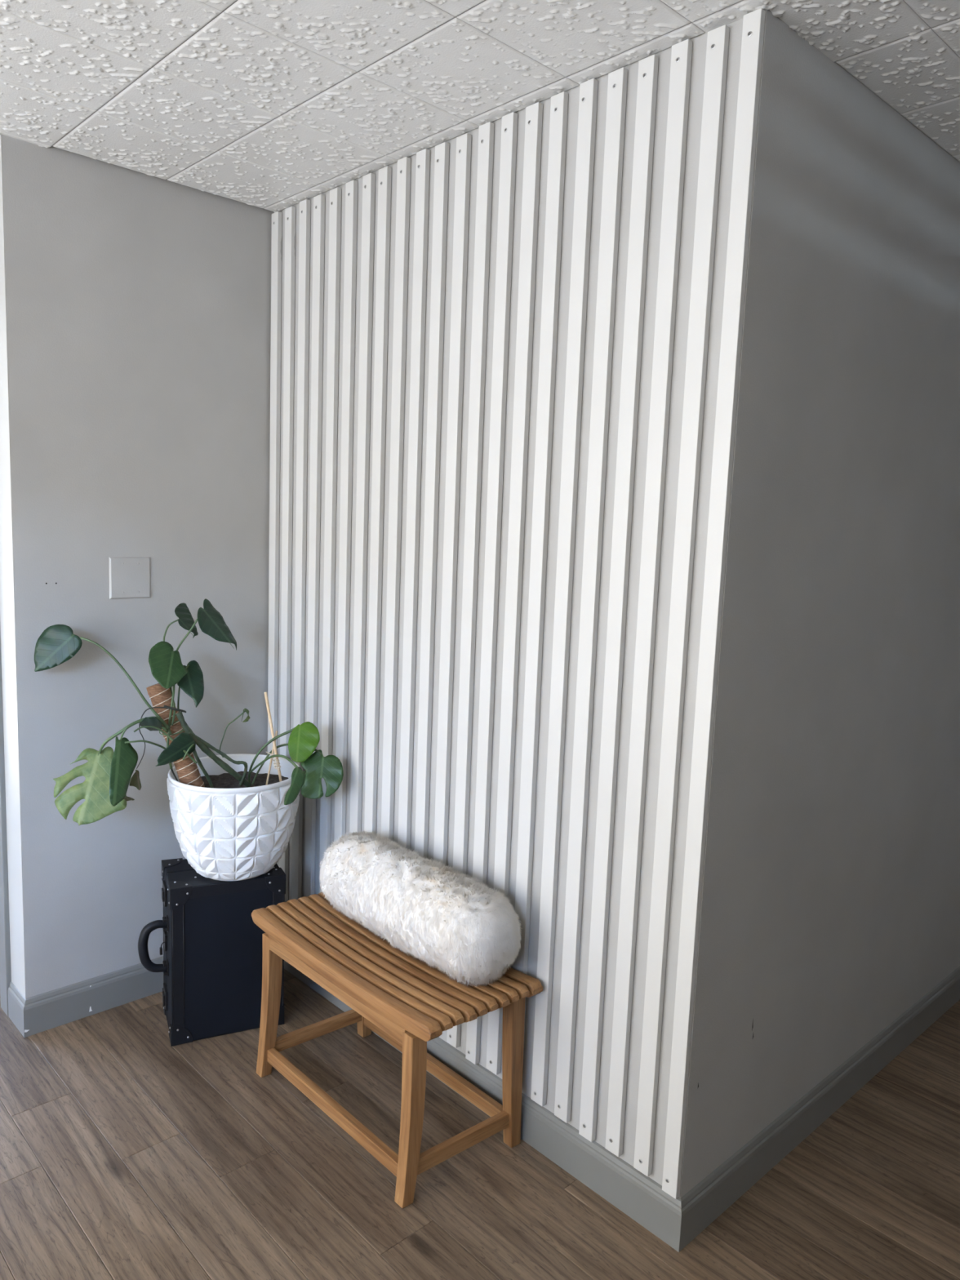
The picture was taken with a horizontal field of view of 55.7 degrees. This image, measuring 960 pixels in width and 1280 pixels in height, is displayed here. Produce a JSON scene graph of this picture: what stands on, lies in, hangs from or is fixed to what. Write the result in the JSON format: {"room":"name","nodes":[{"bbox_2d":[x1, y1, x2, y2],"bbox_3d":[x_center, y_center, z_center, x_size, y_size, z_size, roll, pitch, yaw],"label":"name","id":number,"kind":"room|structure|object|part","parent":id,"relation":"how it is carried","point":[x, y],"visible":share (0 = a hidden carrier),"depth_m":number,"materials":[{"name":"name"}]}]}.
{"room":"lobby","nodes":[
{"label":"lobby","id":0,"kind":"room"},
{"bbox_2d":[1,134,274,998],"bbox_3d":[-1.005,-0.117,2.832,0.881,2.450,0.201,-5,10,-43],"label":"wall","id":1,"kind":"structure","parent":0,"point":[139,304],"depth_m":2.64,"materials":[{"name":"grey paint"}]},
{"bbox_2d":[0,626,11,1016],"bbox_3d":[-1.377,-0.092,2.574,0.016,2.440,0.068,-5,10,-43],"label":"door frame","id":2,"kind":"structure","parent":1,"relation":"attached to","point":[5,945],"depth_m":2.66,"materials":[{"name":"grey paint"}]},
{"bbox_2d":[0,134,26,999],"bbox_3d":[-1.302,-0.130,2.500,0.003,2.340,0.130,-5,10,-43],"label":"trim","id":3,"kind":"structure","parent":1,"relation":"attached to","point":[7,600],"depth_m":2.52,"materials":[{"name":"white paint"}]},
{"bbox_2d":[8,955,163,1037],"bbox_3d":[-1.062,1.051,2.915,0.795,0.110,0.145,-5,10,-43],"label":"baseboard","id":4,"kind":"structure","parent":1,"relation":"attached to","point":[46,1011],"depth_m":2.70,"materials":[{"name":"grey paint"}]},
{"bbox_2d":[108,556,150,599],"bbox_3d":[-1.024,-0.182,2.660,0.121,0.121,0.007,-5,10,-43],"label":"wall plate","id":5,"kind":"object","parent":1,"relation":"attached to","point":[129,577],"visible":1,"depth_m":2.65,"materials":[{"name":"grey paint"}]},
{"bbox_2d":[0,968,959,1279],"bbox_3d":[0.071,1.252,2.360,6.753,0.060,5.720,-5,10,-43],"label":"floor","id":6,"kind":"structure","parent":0,"point":[126,1153],"depth_m":2.09,"materials":[{"name":"brown"}]},
{"bbox_2d":[137,857,285,1046],"bbox_3d":[-0.806,0.906,2.708,0.405,0.472,0.238,-1,8,-25],"label":"suitcase","id":7,"kind":"object","parent":6,"relation":"on","point":[211,967],"visible":0.78,"depth_m":2.61,"materials":[{"name":"black leather"}]},
{"bbox_3d":[-0.939,0.882,2.607,0.080,0.158,0.026,-1,8,-25],"label":"handle","id":8,"kind":"part","parent":7,"relation":"part of","materials":[{"name":"black leather"}]},
{"bbox_3d":[-0.924,0.882,2.667,0.006,0.050,0.041,-1,8,-25],"label":"lock plate","id":9,"kind":"part","parent":7,"relation":"part of","materials":[{"name":"grey metal"}]},
{"bbox_3d":[-0.905,0.817,2.613,0.014,0.040,0.028,-1,8,-25],"label":"handle mount","id":10,"kind":"part","parent":7,"relation":"part of","materials":[{"name":"grey metal"}]},
{"bbox_3d":[-0.910,0.950,2.631,0.014,0.040,0.028,-1,8,-25],"label":"handle mount","id":11,"kind":"part","parent":7,"relation":"part of","materials":[{"name":"grey metal"}]},
{"bbox_3d":[-0.799,0.898,2.782,0.318,0.465,0.098,-1,8,-25],"label":"lid","id":12,"kind":"part","parent":7,"relation":"part of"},
{"bbox_2d":[166,753,300,880],"bbox_3d":[-0.721,0.528,2.676,0.382,0.300,0.379,0,8,-15],"label":"plant pot","id":13,"kind":"object","parent":7,"relation":"on","point":[228,830],"visible":0.9,"depth_m":2.54,"materials":[{"name":"white ceramic"}]},
{"bbox_2d":[146,683,204,786],"bbox_3d":[-0.856,0.283,2.560,0.162,0.336,0.073,2,7,0],"label":"pole","id":14,"kind":"object","parent":13,"relation":"in","point":[188,771],"visible":0.65,"depth_m":2.54,"materials":[{"name":"brown"}]},
{"bbox_2d":[34,599,343,825],"bbox_3d":[-0.795,0.189,2.535,0.693,0.585,0.517,-5,10,-43],"label":"monstera plant","id":15,"kind":"object","parent":13,"relation":"in","point":[108,773],"visible":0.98,"depth_m":2.50,"materials":[{"name":"green plant"}]},
{"bbox_2d":[266,730,277,785],"bbox_3d":[-0.607,0.347,2.646,0.006,0.163,0.047,7,9,30],"label":"bamboo stake","id":16,"kind":"object","parent":13,"relation":"in","point":[276,732],"visible":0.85,"depth_m":2.64,"materials":[{"name":"beige wood"}]},
{"bbox_2d":[264,692,282,782],"bbox_3d":[-0.606,0.292,2.638,0.028,0.272,0.100,-5,10,-43],"label":"bamboo stake","id":17,"kind":"object","parent":13,"relation":"in","point":[277,760],"visible":0.84,"depth_m":2.64,"materials":[{"name":"beige wood"}]},
{"bbox_2d":[251,892,542,1208],"bbox_3d":[-0.250,0.988,2.328,0.357,0.448,0.777,-5,10,-43],"label":"bench","id":18,"kind":"object","parent":6,"relation":"on","point":[395,995],"visible":0.78,"depth_m":2.19,"materials":[{"name":"brown wood"}]},
{"bbox_3d":[-0.569,0.985,2.454,0.056,0.398,0.042,-5,10,-43],"label":"leg","id":19,"kind":"part","parent":18,"relation":"part of","materials":[{"name":"brown wood"}]},
{"bbox_3d":[-0.356,0.834,2.208,0.021,0.045,0.587,-5,10,-43],"label":"rail","id":20,"kind":"part","parent":18,"relation":"part of","materials":[{"name":"brown wood"}]},
{"bbox_3d":[-0.336,0.968,2.647,0.044,0.398,0.040,-5,10,-43],"label":"leg","id":21,"kind":"part","parent":18,"relation":"part of","materials":[{"name":"brown wood"}]},
{"bbox_3d":[-0.156,1.058,2.013,0.057,0.398,0.040,-5,10,-43],"label":"leg","id":22,"kind":"part","parent":18,"relation":"part of","materials":[{"name":"brown wood"}]},
{"bbox_2d":[319,830,522,986],"bbox_3d":[-0.172,0.662,2.310,0.239,0.240,0.680,-5,10,-43],"label":"bolster pillow","id":23,"kind":"object","parent":18,"relation":"on","point":[434,913],"visible":1,"depth_m":2.17,"materials":[{"name":"beige fur"}]},
{"bbox_3d":[0.077,1.041,2.207,0.044,0.398,0.041,-5,10,-43],"label":"leg","id":24,"kind":"part","parent":18,"relation":"part of","materials":[{"name":"brown wood"}]},
{"bbox_2d":[0,0,959,212],"bbox_3d":[0.124,-1.240,1.996,6.640,0.103,5.720,-5,10,-43],"label":"ceiling","id":25,"kind":"structure","parent":0,"point":[273,105],"depth_m":1.88,"materials":[{"name":"white"}]},
{"bbox_2d":[267,8,765,1199],"bbox_3d":[-0.081,-0.027,2.414,0.118,2.450,1.688,-5,10,-43],"label":"wall","id":26,"kind":"structure","parent":0,"point":[490,341],"depth_m":2.11,"materials":[{"name":"white metal"}]},
{"bbox_2d":[284,960,681,1252],"bbox_3d":[-0.155,1.136,2.527,0.013,0.110,1.702,-5,10,-43],"label":"baseboard","id":27,"kind":"structure","parent":26,"relation":"attached to","point":[639,1197],"depth_m":2.11,"materials":[{"name":"grey paint"}]},
{"bbox_2d":[648,9,959,1198],"bbox_3d":[1.598,-0.028,2.905,3.200,2.450,0.100,-5,10,-43],"label":"wall","id":28,"kind":"structure","parent":0,"point":[830,905],"depth_m":2.05,"materials":[{"name":"grey paint"}]},
{"bbox_2d":[679,965,959,1251],"bbox_3d":[1.588,1.139,3.011,3.213,0.110,0.013,-5,10,-43],"label":"baseboard","id":29,"kind":"structure","parent":28,"relation":"attached to","point":[704,1202],"depth_m":2.28,"materials":[{"name":"grey paint"}]}
]}

